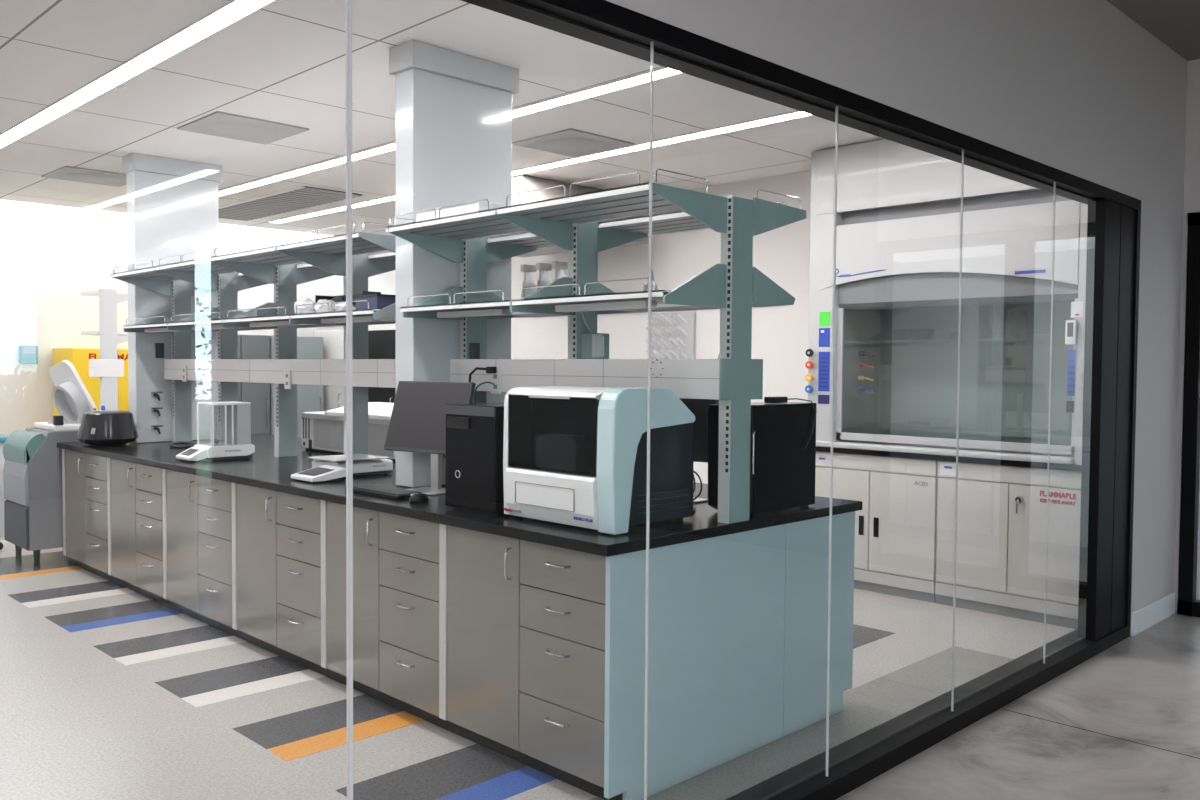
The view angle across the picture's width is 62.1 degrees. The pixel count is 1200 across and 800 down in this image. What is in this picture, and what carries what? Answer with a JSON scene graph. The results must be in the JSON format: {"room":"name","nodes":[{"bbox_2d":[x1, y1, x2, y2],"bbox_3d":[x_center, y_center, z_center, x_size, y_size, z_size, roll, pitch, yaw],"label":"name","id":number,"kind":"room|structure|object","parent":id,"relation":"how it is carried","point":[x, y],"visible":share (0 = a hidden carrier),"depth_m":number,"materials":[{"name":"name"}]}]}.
{"room":"laboratory corridor","nodes":[
{"label":"laboratory corridor","id":0,"kind":"room"},
{"bbox_2d":[0,200,343,435],"bbox_3d":[-6.454,-0.559,9.006,9.540,3.600,0.100,-2,3,-45],"label":"wall","id":1,"kind":"structure","parent":0,"point":[50,255],"depth_m":9.93,"materials":[{"name":"white paint"}]},
{"bbox_2d":[18,345,37,363],"bbox_3d":[-5.587,-0.442,9.733,0.150,0.180,0.093,-2,3,-45],"label":"dispenser","id":2,"kind":"object","parent":1,"relation":"attached to","point":[28,354],"visible":1,"depth_m":9.70,"materials":[{"name":"teal plastic"}]},
{"bbox_2d":[0,0,883,235],"bbox_3d":[-3.152,-1.782,5.644,9.540,0.120,8.550,-2,3,-45],"label":"ceiling","id":3,"kind":"structure","parent":0,"point":[283,62],"depth_m":5.73,"materials":[{"name":"tile"}]},
{"bbox_2d":[41,166,126,186],"bbox_3d":[-4.094,-1.800,8.056,0.600,0.022,0.600,-2,3,-45],"label":"ceiling vent","id":4,"kind":"object","parent":3,"relation":"in","point":[69,173],"visible":0.98,"depth_m":7.98,"materials":[{"name":"grey metal"}]},
{"bbox_2d":[0,0,275,148],"bbox_3d":[-2.821,-1.710,5.518,0.121,0.010,7.316,-2,3,-45],"label":"recessed light","id":5,"kind":"object","parent":3,"relation":"in","point":[232,11],"visible":1,"depth_m":4.98,"materials":[{"name":"white plastic"}]},
{"bbox_2d":[177,111,308,144],"bbox_3d":[-2.283,-1.730,6.375,0.600,0.022,0.600,-2,3,-45],"label":"ceiling vent","id":6,"kind":"object","parent":3,"relation":"in","point":[221,124],"visible":1,"depth_m":6.32,"materials":[{"name":"grey metal"}]},
{"bbox_2d":[218,186,363,221],"bbox_3d":[-3.116,-1.842,9.448,0.590,0.018,2.300,-2,3,-45],"label":"ceiling vent","id":7,"kind":"object","parent":3,"relation":"in","point":[301,197],"visible":0.91,"depth_m":9.24,"materials":[{"name":"grey metal"}]},
{"bbox_2d":[218,67,681,196],"bbox_3d":[-1.810,-1.762,7.245,0.121,0.010,6.886,-2,3,-45],"label":"recessed light","id":8,"kind":"object","parent":3,"relation":"in","point":[660,73],"visible":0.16,"depth_m":5.82,"materials":[{"name":"white plastic"}]},
{"bbox_2d":[269,110,810,222],"bbox_3d":[-0.666,-1.772,7.768,0.121,0.010,7.956,-2,3,-45],"label":"recessed light","id":9,"kind":"object","parent":3,"relation":"in","point":[794,114],"visible":0.52,"depth_m":6.90,"materials":[{"name":"white plastic"}]},
{"bbox_2d":[512,128,634,156],"bbox_3d":[-0.182,-1.727,6.734,0.590,0.022,0.590,-2,3,-45],"label":"ceiling vent","id":10,"kind":"object","parent":3,"relation":"in","point":[571,142],"visible":0.98,"depth_m":6.68,"materials":[{"name":"grey metal"}]},
{"bbox_2d":[512,175,648,256],"bbox_3d":[-0.611,-1.573,8.598,1.300,0.456,1.650,-2,3,-45],"label":"canopy","id":11,"kind":"object","parent":3,"relation":"hanging from","point":[520,183],"visible":0.1,"depth_m":7.95,"materials":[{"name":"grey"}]},
{"bbox_2d":[0,536,1199,799],"bbox_3d":[1.310,1.441,3.263,12.400,0.101,19.100,-2,3,-45],"label":"floor","id":12,"kind":"structure","parent":0,"point":[109,690],"depth_m":4.19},
{"bbox_2d":[0,434,7,549],"bbox_3d":[-5.106,0.741,7.825,0.800,0.899,0.610,-2,3,-45],"label":"cart","id":13,"kind":"object","parent":12,"relation":"on","point":[3,438],"visible":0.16,"depth_m":7.83,"materials":[{"name":"silver metal"}]},
{"bbox_2d":[3,428,79,566],"bbox_3d":[-4.146,0.715,7.548,0.525,0.984,0.575,-2,3,-45],"label":"machine","id":14,"kind":"object","parent":12,"relation":"on","point":[32,471],"visible":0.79,"depth_m":7.27,"materials":[{"name":"grey"}]},
{"bbox_2d":[34,360,96,430],"bbox_3d":[-4.057,-0.043,7.591,0.330,0.525,0.515,-2,3,-45],"label":"lid","id":15,"kind":"object","parent":14,"relation":"on","point":[71,398],"visible":0.84,"depth_m":7.53,"materials":[{"name":"white plastic"}]},
{"bbox_2d":[62,449,119,584],"bbox_3d":[-3.078,0.783,7.483,1.543,0.868,0.934,-2,3,-45],"label":"base cabinet","id":16,"kind":"object","parent":12,"relation":"on","point":[84,476],"visible":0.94,"depth_m":6.95,"materials":[{"name":"grey"}]},
{"bbox_2d":[53,348,128,415],"bbox_3d":[-4.939,0.303,10.008,0.830,1.630,0.623,-2,3,-45],"label":"storage unit","id":17,"kind":"object","parent":12,"relation":"on","point":[79,357],"visible":0.11,"depth_m":9.67,"materials":[{"name":"yellow metal"}]},
{"bbox_2d":[107,458,175,608],"bbox_3d":[-2.420,0.811,6.820,1.543,0.868,0.934,-2,3,-45],"label":"base cabinet","id":18,"kind":"object","parent":12,"relation":"on","point":[134,490],"visible":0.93,"depth_m":6.28,"materials":[{"name":"grey metal"}]},
{"bbox_2d":[162,469,245,640],"bbox_3d":[-1.761,0.838,6.157,1.543,0.868,0.934,-2,3,-45],"label":"base cabinet","id":19,"kind":"object","parent":12,"relation":"on","point":[197,510],"visible":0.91,"depth_m":5.62,"materials":[{"name":"grey metal"}]},
{"bbox_2d":[238,335,269,433],"bbox_3d":[-4.040,0.197,10.825,0.660,1.800,0.723,-2,3,-45],"label":"storage cabinet","id":20,"kind":"object","parent":12,"relation":"on","point":[249,346],"visible":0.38,"depth_m":10.71,"materials":[{"name":"grey metal"}]},
{"bbox_2d":[232,482,334,679],"bbox_3d":[-1.103,0.865,5.494,1.543,0.868,0.934,-2,3,-45],"label":"base cabinet","id":21,"kind":"object","parent":12,"relation":"on","point":[276,536],"visible":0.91,"depth_m":4.95,"materials":[{"name":"grey metal"}]},
{"bbox_2d":[270,336,322,437],"bbox_3d":[-3.572,0.184,11.290,0.620,1.800,0.723,-2,3,-45],"label":"storage cabinet","id":22,"kind":"object","parent":12,"relation":"on","point":[309,397],"visible":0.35,"depth_m":11.11,"materials":[{"name":"grey metal"}]},
{"bbox_2d":[314,330,368,411],"bbox_3d":[-2.865,0.139,11.597,0.743,1.880,0.680,-2,3,-45],"label":"refrigerator","id":23,"kind":"object","parent":12,"relation":"on","point":[333,340],"visible":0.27,"depth_m":11.28,"materials":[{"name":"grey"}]},
{"bbox_2d":[368,330,394,402],"bbox_3d":[-2.091,0.180,10.817,0.743,1.860,0.560,-2,3,-45],"label":"incubator","id":24,"kind":"object","parent":12,"relation":"on","point":[381,343],"visible":0.16,"depth_m":10.56,"materials":[{"name":"black plastic"}]},
{"bbox_2d":[321,500,453,732],"bbox_3d":[-0.445,0.892,4.831,1.543,0.868,0.934,-2,3,-45],"label":"base cabinet","id":25,"kind":"object","parent":12,"relation":"on","point":[396,557],"visible":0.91,"depth_m":4.26,"materials":[{"name":"grey metal"}]},
{"bbox_2d":[439,524,621,799],"bbox_3d":[0.213,0.919,4.168,1.543,0.868,0.934,-2,3,-45],"label":"base cabinet","id":26,"kind":"object","parent":12,"relation":"on","point":[522,622],"visible":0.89,"depth_m":3.61,"materials":[{"name":"grey metal"}]},
{"bbox_2d":[57,433,862,556],"bbox_3d":[-1.406,0.396,5.820,1.592,0.038,5.665,-2,3,-45],"label":"countertop","id":27,"kind":"structure","parent":26,"relation":"on","point":[265,470],"depth_m":4.23,"materials":[{"name":"black stone"}]},
{"bbox_2d":[77,411,137,445],"bbox_3d":[-3.507,0.201,7.099,0.396,0.236,0.396,-2,3,-45],"label":"mini centrifuge","id":28,"kind":"object","parent":27,"relation":"on","point":[115,428],"visible":0.98,"depth_m":6.96,"materials":[{"name":"grey plastic"}]},
{"bbox_2d":[91,405,113,411],"bbox_3d":[-3.531,0.060,7.070,0.140,0.046,0.060,-2,3,-45],"label":"tube rack","id":29,"kind":"object","parent":28,"relation":"on","point":[102,406],"visible":1,"depth_m":7.06,"materials":[{"name":"grey plastic"}]},
{"bbox_2d":[122,153,222,442],"bbox_3d":[-3.192,-0.739,7.474,0.664,2.088,0.198,-2,3,-45],"label":"column","id":30,"kind":"structure","parent":27,"relation":"on","point":[172,204],"depth_m":7.34,"materials":[{"name":"grey paint"}]},
{"bbox_2d":[151,407,162,416],"bbox_3d":[-3.238,0.087,7.287,0.080,0.066,0.102,-2,3,-45],"label":"gas valve","id":31,"kind":"object","parent":30,"relation":"attached to","point":[155,410],"visible":1,"depth_m":7.29,"materials":[{"name":"grey metal"}]},
{"bbox_2d":[151,425,162,433],"bbox_3d":[-3.239,0.216,7.291,0.080,0.066,0.102,-2,3,-45],"label":"gas valve","id":32,"kind":"object","parent":30,"relation":"attached to","point":[154,427],"visible":1,"depth_m":7.29,"materials":[{"name":"grey"}]},
{"bbox_2d":[156,343,163,357],"bbox_3d":[-3.240,-0.364,7.333,0.060,0.110,0.011,-2,3,-45],"label":"wall sensor","id":33,"kind":"object","parent":30,"relation":"attached to","point":[159,346],"visible":1,"depth_m":7.33,"materials":[{"name":"grey plastic"}]},
{"bbox_2d":[169,441,199,447],"bbox_3d":[-2.912,0.313,6.989,0.217,0.033,0.221,-2,3,-45],"label":"cable","id":34,"kind":"object","parent":27,"relation":"on","point":[189,444],"visible":0.84,"depth_m":6.93,"materials":[{"name":"black plastic"}]},
{"bbox_2d":[176,401,254,461],"bbox_3d":[-2.337,0.189,6.058,0.395,0.348,0.226,-2,3,-45],"label":"analytical balance","id":35,"kind":"object","parent":27,"relation":"on","point":[236,416],"visible":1,"depth_m":6.05,"materials":[{"name":"white plastic"}]},
{"bbox_2d":[111,222,394,456],"bbox_3d":[-1.982,-0.274,6.221,0.896,1.266,3.346,-2,3,-45],"label":"shelf rack","id":36,"kind":"object","parent":27,"relation":"on","point":[286,266],"visible":0.73,"depth_m":6.22,"materials":[{"name":"grey metal"}]},
{"bbox_2d":[145,328,179,332],"bbox_3d":[-3.054,-0.488,6.941,0.060,0.026,0.474,-2,3,-45],"label":"light","id":37,"kind":"object","parent":36,"relation":"attached to","point":[151,330],"depth_m":6.90,"materials":[{"name":"grey plastic"}]},
{"bbox_2d":[192,324,233,329],"bbox_3d":[-2.474,-0.464,6.357,0.060,0.026,0.499,-2,3,-45],"label":"light","id":38,"kind":"object","parent":36,"relation":"attached to","point":[199,326],"depth_m":6.36,"materials":[{"name":"grey"}]},
{"bbox_2d":[250,321,299,326],"bbox_3d":[-1.886,-0.440,5.765,0.060,0.026,0.499,-2,3,-45],"label":"light","id":39,"kind":"object","parent":36,"relation":"attached to","point":[256,323],"depth_m":5.75,"materials":[{"name":"grey"}]},
{"bbox_2d":[164,359,394,388],"bbox_3d":[-1.954,-0.165,6.244,0.259,0.180,3.360,-2,3,-45],"label":"power raceway","id":40,"kind":"object","parent":36,"relation":"attached to","point":[332,372],"visible":0.84,"depth_m":6.02,"materials":[{"name":"white metal"}]},
{"bbox_2d":[182,366,186,381],"bbox_3d":[-2.949,-0.187,7.074,0.012,0.113,0.072,-2,3,-45],"label":"outlet plate","id":41,"kind":"object","parent":40,"relation":"attached to","point":[184,368],"depth_m":7.06,"materials":[{"name":"white plastic"}]},
{"bbox_2d":[284,370,290,388],"bbox_3d":[-1.879,-0.123,5.996,0.012,0.113,0.072,-2,3,-45],"label":"outlet plate","id":42,"kind":"object","parent":40,"relation":"attached to","point":[287,373],"depth_m":5.99,"materials":[{"name":"white plastic"}]},
{"bbox_2d":[294,299,316,313],"bbox_3d":[-1.613,-0.511,5.473,0.126,0.092,0.140,0,2,-24],"label":"plastic bag","id":43,"kind":"object","parent":36,"relation":"on","point":[309,308],"visible":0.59,"depth_m":5.43,"materials":[{"name":"grey plastic"}]},
{"bbox_2d":[314,299,335,312],"bbox_3d":[-1.468,-0.500,5.330,0.112,0.082,0.106,-2,3,-45],"label":"plastic bag","id":44,"kind":"object","parent":36,"relation":"on","point":[322,307],"visible":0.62,"depth_m":5.29,"materials":[{"name":"grey plastic"}]},
{"bbox_2d":[335,303,355,310],"bbox_3d":[-1.322,-0.481,5.157,0.112,0.057,0.109,-2,3,-45],"label":"plastic bag","id":45,"kind":"object","parent":36,"relation":"on","point":[340,306],"visible":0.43,"depth_m":5.11,"materials":[{"name":"grey plastic"}]},
{"bbox_2d":[315,291,380,307],"bbox_3d":[-1.387,-0.523,5.468,0.110,0.120,0.500,-2,3,-45],"label":"tray","id":46,"kind":"object","parent":36,"relation":"on","point":[317,297],"visible":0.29,"depth_m":5.58,"materials":[{"name":"grey plastic"}]},
{"bbox_2d":[321,316,380,323],"bbox_3d":[-1.298,-0.415,5.173,0.060,0.026,0.499,-2,3,-45],"label":"light","id":47,"kind":"object","parent":36,"relation":"attached to","point":[333,319],"depth_m":5.17,"materials":[{"name":"grey plastic"}]},
{"bbox_2d":[354,294,394,309],"bbox_3d":[-1.116,-0.486,5.018,0.150,0.080,0.210,-2,3,-45],"label":"carton","id":48,"kind":"object","parent":36,"relation":"on","point":[376,301],"visible":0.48,"depth_m":4.94,"materials":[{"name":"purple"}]},
{"bbox_2d":[291,454,393,482],"bbox_3d":[-1.350,0.350,5.202,0.545,0.096,0.380,-2,3,-45],"label":"top loading balance","id":49,"kind":"object","parent":27,"relation":"on","point":[329,468],"visible":1,"depth_m":5.16,"materials":[{"name":"white plastic"}]},
{"bbox_2d":[302,402,394,460],"bbox_3d":[-1.468,0.189,6.519,0.432,0.326,1.185,-2,3,-45],"label":"instrument","id":50,"kind":"object","parent":27,"relation":"on","point":[321,431],"visible":0.49,"depth_m":6.47,"materials":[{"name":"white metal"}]},
{"bbox_2d":[345,484,423,499],"bbox_3d":[-0.980,0.413,4.514,0.140,0.022,0.440,-2,3,-45],"label":"keyboard","id":51,"kind":"object","parent":27,"relation":"on","point":[372,489],"visible":0.96,"depth_m":4.46,"materials":[{"name":"black plastic"}]},
{"bbox_2d":[409,493,428,502],"bbox_3d":[-0.772,0.416,4.255,0.096,0.036,0.060,-2,3,-45],"label":"mouse","id":52,"kind":"object","parent":27,"relation":"on","point":[416,497],"visible":1,"depth_m":4.23,"materials":[{"name":"black plastic"}]},
{"bbox_2d":[384,381,475,494],"bbox_3d":[-0.784,0.169,4.587,0.460,0.507,0.190,2,2,33],"label":"computer monitor","id":53,"kind":"object","parent":27,"relation":"on","point":[417,424],"visible":0.76,"depth_m":4.59,"materials":[{"name":"grey plastic"}]},
{"bbox_2d":[389,40,518,487],"bbox_3d":[-0.716,-0.635,4.943,0.645,2.088,0.198,-2,3,-45],"label":"column","id":54,"kind":"structure","parent":27,"relation":"on","point":[453,109],"depth_m":4.78,"materials":[{"name":"grey paint"}]},
{"bbox_2d":[444,402,503,515],"bbox_3d":[-0.362,0.229,4.109,0.457,0.426,0.325,-2,3,-45],"label":"computer tower","id":55,"kind":"object","parent":27,"relation":"on","point":[474,435],"visible":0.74,"depth_m":3.93,"materials":[{"name":"black"}]},
{"bbox_2d":[386,168,806,523],"bbox_3d":[-0.080,-0.196,4.305,0.896,1.266,1.674,-2,3,-45],"label":"shelf rack","id":56,"kind":"object","parent":27,"relation":"on","point":[575,224],"visible":0.9,"depth_m":3.95,"materials":[{"name":"teal metal"}]},
{"bbox_2d":[416,201,511,221],"bbox_3d":[-0.579,-0.820,4.481,0.290,0.068,0.470,-2,3,-45],"label":"carton","id":57,"kind":"object","parent":56,"relation":"on","point":[481,205],"visible":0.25,"depth_m":4.32,"materials":[{"name":"white cardboard"}]},
{"bbox_2d":[437,308,511,317],"bbox_3d":[-0.563,-0.385,4.432,0.060,0.026,0.472,-2,3,-45],"label":"light","id":58,"kind":"object","parent":56,"relation":"attached to","point":[468,312],"depth_m":4.40,"materials":[{"name":"grey"}]},
{"bbox_2d":[520,264,536,297],"bbox_3d":[-0.356,-0.557,4.980,0.088,0.235,0.076,-2,3,-45],"label":"spray bottle","id":59,"kind":"object","parent":56,"relation":"on","point":[529,280],"visible":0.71,"depth_m":4.96,"materials":[{"name":"white plastic"}]},
{"bbox_2d":[536,263,551,289],"bbox_3d":[-0.276,-0.554,4.899,0.088,0.235,0.076,-2,3,-45],"label":"spray bottle","id":60,"kind":"object","parent":56,"relation":"on","point":[544,279],"visible":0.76,"depth_m":4.88,"materials":[{"name":"white plastic"}]},
{"bbox_2d":[551,261,567,281],"bbox_3d":[-0.195,-0.551,4.817,0.088,0.235,0.076,-2,3,-45],"label":"spray bottle","id":61,"kind":"object","parent":56,"relation":"on","point":[561,266],"visible":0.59,"depth_m":4.80,"materials":[{"name":"white plastic"}]},
{"bbox_2d":[555,300,656,311],"bbox_3d":[0.015,-0.361,3.850,0.060,0.026,0.499,-2,3,-45],"label":"light","id":62,"kind":"object","parent":56,"relation":"attached to","point":[602,305],"depth_m":3.82,"materials":[{"name":"grey plastic"}]},
{"bbox_2d":[450,358,762,399],"bbox_3d":[-0.056,-0.098,4.336,0.263,0.162,1.674,-2,3,-45],"label":"power raceway","id":63,"kind":"object","parent":56,"relation":"attached to","point":[714,379],"visible":0.86,"depth_m":4.00,"materials":[{"name":"white metal"}]},
{"bbox_2d":[469,343,479,358],"bbox_3d":[-0.603,-0.235,4.784,0.030,0.078,0.050,-2,3,-45],"label":"holder","id":64,"kind":"object","parent":63,"relation":"on","point":[474,348],"visible":0.94,"depth_m":4.77,"materials":[{"name":"grey"}]},
{"bbox_2d":[468,367,496,381],"bbox_3d":[-0.546,-0.010,4.599,0.154,0.288,0.044,2,2,29],"label":"plug","id":65,"kind":"object","parent":63,"relation":"attached to","point":[489,370],"visible":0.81,"depth_m":4.56,"materials":[{"name":"black plastic"}]},
{"bbox_2d":[474,382,494,402],"bbox_3d":[-0.536,0.024,4.593,0.112,0.219,0.026,2,2,30],"label":"cable","id":66,"kind":"object","parent":63,"relation":"attached to","point":[483,382],"visible":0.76,"depth_m":4.60,"materials":[{"name":"green rubber"}]},
{"bbox_2d":[491,369,501,393],"bbox_3d":[-0.477,-0.085,4.584,0.012,0.113,0.072,-2,3,-45],"label":"outlet plate","id":67,"kind":"object","parent":63,"relation":"attached to","point":[496,378],"depth_m":4.57,"materials":[{"name":"white plastic"}]},
{"bbox_2d":[581,312,608,358],"bbox_3d":[-0.020,-0.283,4.299,0.114,0.214,0.087,-2,3,-45],"label":"control box","id":68,"kind":"object","parent":63,"relation":"on","point":[593,345],"visible":0.95,"depth_m":4.27,"materials":[{"name":"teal metal"}]},
{"bbox_2d":[644,270,657,290],"bbox_3d":[0.229,-0.505,4.386,0.064,0.180,0.100,0,2,-12],"label":"wash bottle","id":69,"kind":"object","parent":56,"relation":"on","point":[646,283],"visible":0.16,"depth_m":4.38,"materials":[{"name":"white plastic"}]},
{"bbox_2d":[503,386,695,534],"bbox_3d":[0.010,0.201,3.789,0.518,0.509,0.594,-2,3,-45],"label":"laboratory analyzer","id":70,"kind":"object","parent":27,"relation":"on","point":[573,455],"visible":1,"depth_m":3.60,"materials":[{"name":"grey plastic"}]},
{"bbox_2d":[574,516,592,522],"bbox_3d":[-0.060,0.421,3.510,0.002,0.011,0.095,-2,3,-45],"label":"print","id":71,"kind":"object","parent":70,"relation":"attached to","point":[577,519],"depth_m":3.51,"materials":[{"name":"blue"}]},
{"bbox_2d":[693,470,701,500],"bbox_3d":[0.354,0.357,4.170,0.167,0.173,0.209,-2,3,-45],"label":"cable","id":72,"kind":"object","parent":27,"relation":"on","point":[696,473],"visible":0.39,"depth_m":4.10,"materials":[{"name":"black plastic"}]},
{"bbox_2d":[679,398,718,502],"bbox_3d":[0.337,0.202,4.346,0.190,0.474,0.460,-2,3,-45],"label":"computer monitor","id":73,"kind":"object","parent":27,"relation":"on","point":[699,408],"visible":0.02,"depth_m":4.25,"materials":[{"name":"grey plastic"}]},
{"bbox_2d":[708,402,815,514],"bbox_3d":[0.673,0.232,4.094,0.488,0.436,0.213,-2,3,-45],"label":"computer tower","id":74,"kind":"object","parent":27,"relation":"on","point":[782,470],"visible":0.8,"depth_m":4.00,"materials":[{"name":"black"}]},
{"bbox_2d":[764,396,816,447],"bbox_3d":[0.789,0.093,4.137,0.244,0.214,0.085,0,2,-19],"label":"power adapter","id":75,"kind":"object","parent":74,"relation":"on","point":[775,399],"visible":1,"depth_m":4.11,"materials":[{"name":"black plastic"}]},
{"bbox_2d":[604,524,785,799],"bbox_3d":[0.378,0.937,3.658,0.999,0.866,0.022,-2,3,-45],"label":"end panel","id":76,"kind":"object","parent":12,"relation":"on","point":[717,604],"visible":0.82,"depth_m":3.60,"materials":[{"name":"blue"}]},
{"bbox_2d":[783,511,854,736],"bbox_3d":[0.920,0.922,4.195,0.521,0.866,0.022,-2,3,-45],"label":"end panel","id":77,"kind":"object","parent":12,"relation":"on","point":[806,541],"visible":0.8,"depth_m":4.16,"materials":[{"name":"blue"}]},
{"bbox_2d":[815,451,938,602],"bbox_3d":[2.001,0.819,6.863,0.586,0.910,0.940,-2,3,-45],"label":"base cabinet","id":78,"kind":"object","parent":12,"relation":"on","point":[895,550],"visible":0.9,"depth_m":6.55,"materials":[{"name":"grey metal"}]},
{"bbox_2d":[805,139,1087,471],"bbox_3d":[2.323,-0.662,6.470,0.637,2.078,1.915,-2,3,-45],"label":"fume hood","id":79,"kind":"object","parent":78,"relation":"on","point":[899,205],"visible":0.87,"depth_m":6.52,"materials":[{"name":"grey metal"}]},
{"bbox_2d":[820,358,827,386],"bbox_3d":[1.546,-0.191,6.881,0.001,0.202,0.065,-2,3,-45],"label":"print","id":80,"kind":"object","parent":79,"relation":"attached to","point":[823,361],"depth_m":6.88,"materials":[{"name":"blue paper"}]},
{"bbox_2d":[858,387,873,392],"bbox_3d":[1.869,-0.072,6.990,0.036,0.040,0.112,-2,3,-45],"label":"outlet","id":81,"kind":"object","parent":79,"relation":"attached to","point":[860,389],"depth_m":7.00,"materials":[{"name":"blue"}]},
{"bbox_2d":[858,376,873,380],"bbox_3d":[1.870,-0.151,6.988,0.036,0.040,0.112,-2,3,-45],"label":"outlet","id":82,"kind":"object","parent":79,"relation":"attached to","point":[860,378],"depth_m":6.99,"materials":[{"name":"yellow"}]},
{"bbox_2d":[858,363,873,367],"bbox_3d":[1.871,-0.241,6.985,0.036,0.040,0.112,-2,3,-45],"label":"outlet","id":83,"kind":"object","parent":79,"relation":"attached to","point":[860,365],"depth_m":6.99,"materials":[{"name":"red"}]},
{"bbox_2d":[859,351,873,356],"bbox_3d":[1.871,-0.324,6.982,0.036,0.040,0.112,-2,3,-45],"label":"outlet","id":84,"kind":"object","parent":79,"relation":"attached to","point":[861,353],"depth_m":6.99,"materials":[{"name":"black"}]},
{"bbox_2d":[1015,269,1045,273],"bbox_3d":[2.532,-0.754,5.866,0.001,0.019,0.180,-2,3,-45],"label":"print","id":85,"kind":"object","parent":79,"relation":"attached to","point":[1017,271],"depth_m":5.86,"materials":[{"name":"blue"}]},
{"bbox_2d":[1066,401,1073,412],"bbox_3d":[2.701,0.039,5.725,0.003,0.067,0.041,-2,3,-45],"label":"switch plate","id":86,"kind":"object","parent":79,"relation":"attached to","point":[1069,404],"depth_m":5.72,"materials":[{"name":"white plastic"}]},
{"bbox_2d":[1068,360,1073,392],"bbox_3d":[2.703,-0.137,5.716,0.001,0.188,0.030,-2,3,-45],"label":"print","id":87,"kind":"object","parent":79,"relation":"attached to","point":[1070,362],"depth_m":5.72,"materials":[{"name":"blue"}]},
{"bbox_2d":[1065,320,1077,344],"bbox_3d":[2.697,-0.387,5.700,0.030,0.140,0.060,-2,3,-45],"label":"monitor","id":88,"kind":"object","parent":79,"relation":"on","point":[1071,326],"depth_m":5.69,"materials":[{"name":"white plastic"}]},
{"bbox_2d":[935,461,1080,628],"bbox_3d":[2.646,0.847,6.188,0.622,0.910,0.913,-2,3,-45],"label":"base cabinet","id":89,"kind":"object","parent":12,"relation":"on","point":[1001,548],"visible":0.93,"depth_m":5.99,"materials":[{"name":"grey metal"}]},
{"bbox_2d":[1003,709,1199,758],"bbox_3d":[3.709,1.492,0.818,9.914,0.002,7.220,0,2,-1],"label":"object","id":90,"kind":"structure","parent":12,"relation":"in","point":[1003,709],"depth_m":4.06,"materials":[{"name":"grey concrete"}]},
{"bbox_3d":[-4.344,0.696,9.214,1.020,0.908,1.250,-2,3,-45],"label":"bench","id":91,"kind":"object","parent":12,"relation":"on","visible":0},
{"bbox_2d":[80,289,127,410],"bbox_3d":[-4.273,-0.350,8.784,0.405,1.211,0.500,-2,3,-45],"label":"shelf rack","id":92,"kind":"object","parent":91,"relation":"on","point":[109,337],"visible":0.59,"depth_m":8.52,"materials":[{"name":"grey metal"}]},
{"bbox_2d":[89,359,123,376],"bbox_3d":[-4.236,-0.275,8.552,0.246,0.150,0.125,-2,3,-45],"label":"power raceway","id":93,"kind":"object","parent":92,"relation":"attached to","point":[97,367],"visible":1,"depth_m":8.49,"materials":[{"name":"white plastic"}]},
{"bbox_2d":[368,170,1073,483],"bbox_3d":[0.109,-0.521,9.250,0.120,3.600,9.000,-2,3,-45],"label":"wall","id":94,"kind":"structure","parent":0,"point":[780,335],"depth_m":8.36,"materials":[{"name":"white paint"}]},
{"bbox_2d":[646,312,695,358],"bbox_3d":[0.591,-0.425,8.577,0.144,0.660,0.480,-2,3,-45],"label":"drying rack","id":95,"kind":"object","parent":94,"relation":"attached to","point":[672,333],"visible":0.63,"depth_m":8.56,"materials":[{"name":"grey"}]},
{"bbox_2d":[606,0,1187,635],"bbox_3d":[0.001,-0.274,2.690,9.800,3.450,0.170,-2,3,-45],"label":"wall","id":96,"kind":"structure","parent":0,"point":[1079,88],"depth_m":4.63,"materials":[{"name":"grey paint"}]},
{"bbox_2d":[345,0,1140,799],"bbox_3d":[-0.279,0.194,2.431,9.020,2.430,0.170,-2,3,-45],"label":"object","id":97,"kind":"structure","parent":96,"relation":"in","point":[1114,217],"depth_m":4.09,"materials":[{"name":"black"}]},
{"bbox_2d":[1131,592,1174,635],"bbox_3d":[3.257,1.252,5.854,0.760,0.130,0.015,-2,3,-45],"label":"baseboard","id":98,"kind":"structure","parent":96,"relation":"attached to","point":[1162,608],"depth_m":5.81,"materials":[{"name":"white"}]},
{"bbox_2d":[1106,0,1199,60],"bbox_3d":[3.581,-1.863,-0.891,9.900,0.100,10.200,-2,3,-45],"label":"ceiling","id":99,"kind":"structure","parent":0,"point":[1176,23],"depth_m":5.32,"materials":[{"name":"grey paint"}]},
{"bbox_2d":[1173,59,1199,612],"bbox_3d":[4.223,-0.339,5.476,0.120,3.450,2.160,-2,3,-45],"label":"wall","id":100,"kind":"structure","parent":0,"point":[1192,138],"depth_m":6.04,"materials":[{"name":"grey"}]},
{"bbox_2d":[1177,212,1199,617],"bbox_3d":[4.276,0.119,5.407,0.120,2.446,1.966,-2,3,-45],"label":"door frame","id":101,"kind":"structure","parent":100,"relation":"in","point":[1188,604],"depth_m":6.03,"materials":[{"name":"black metal"}]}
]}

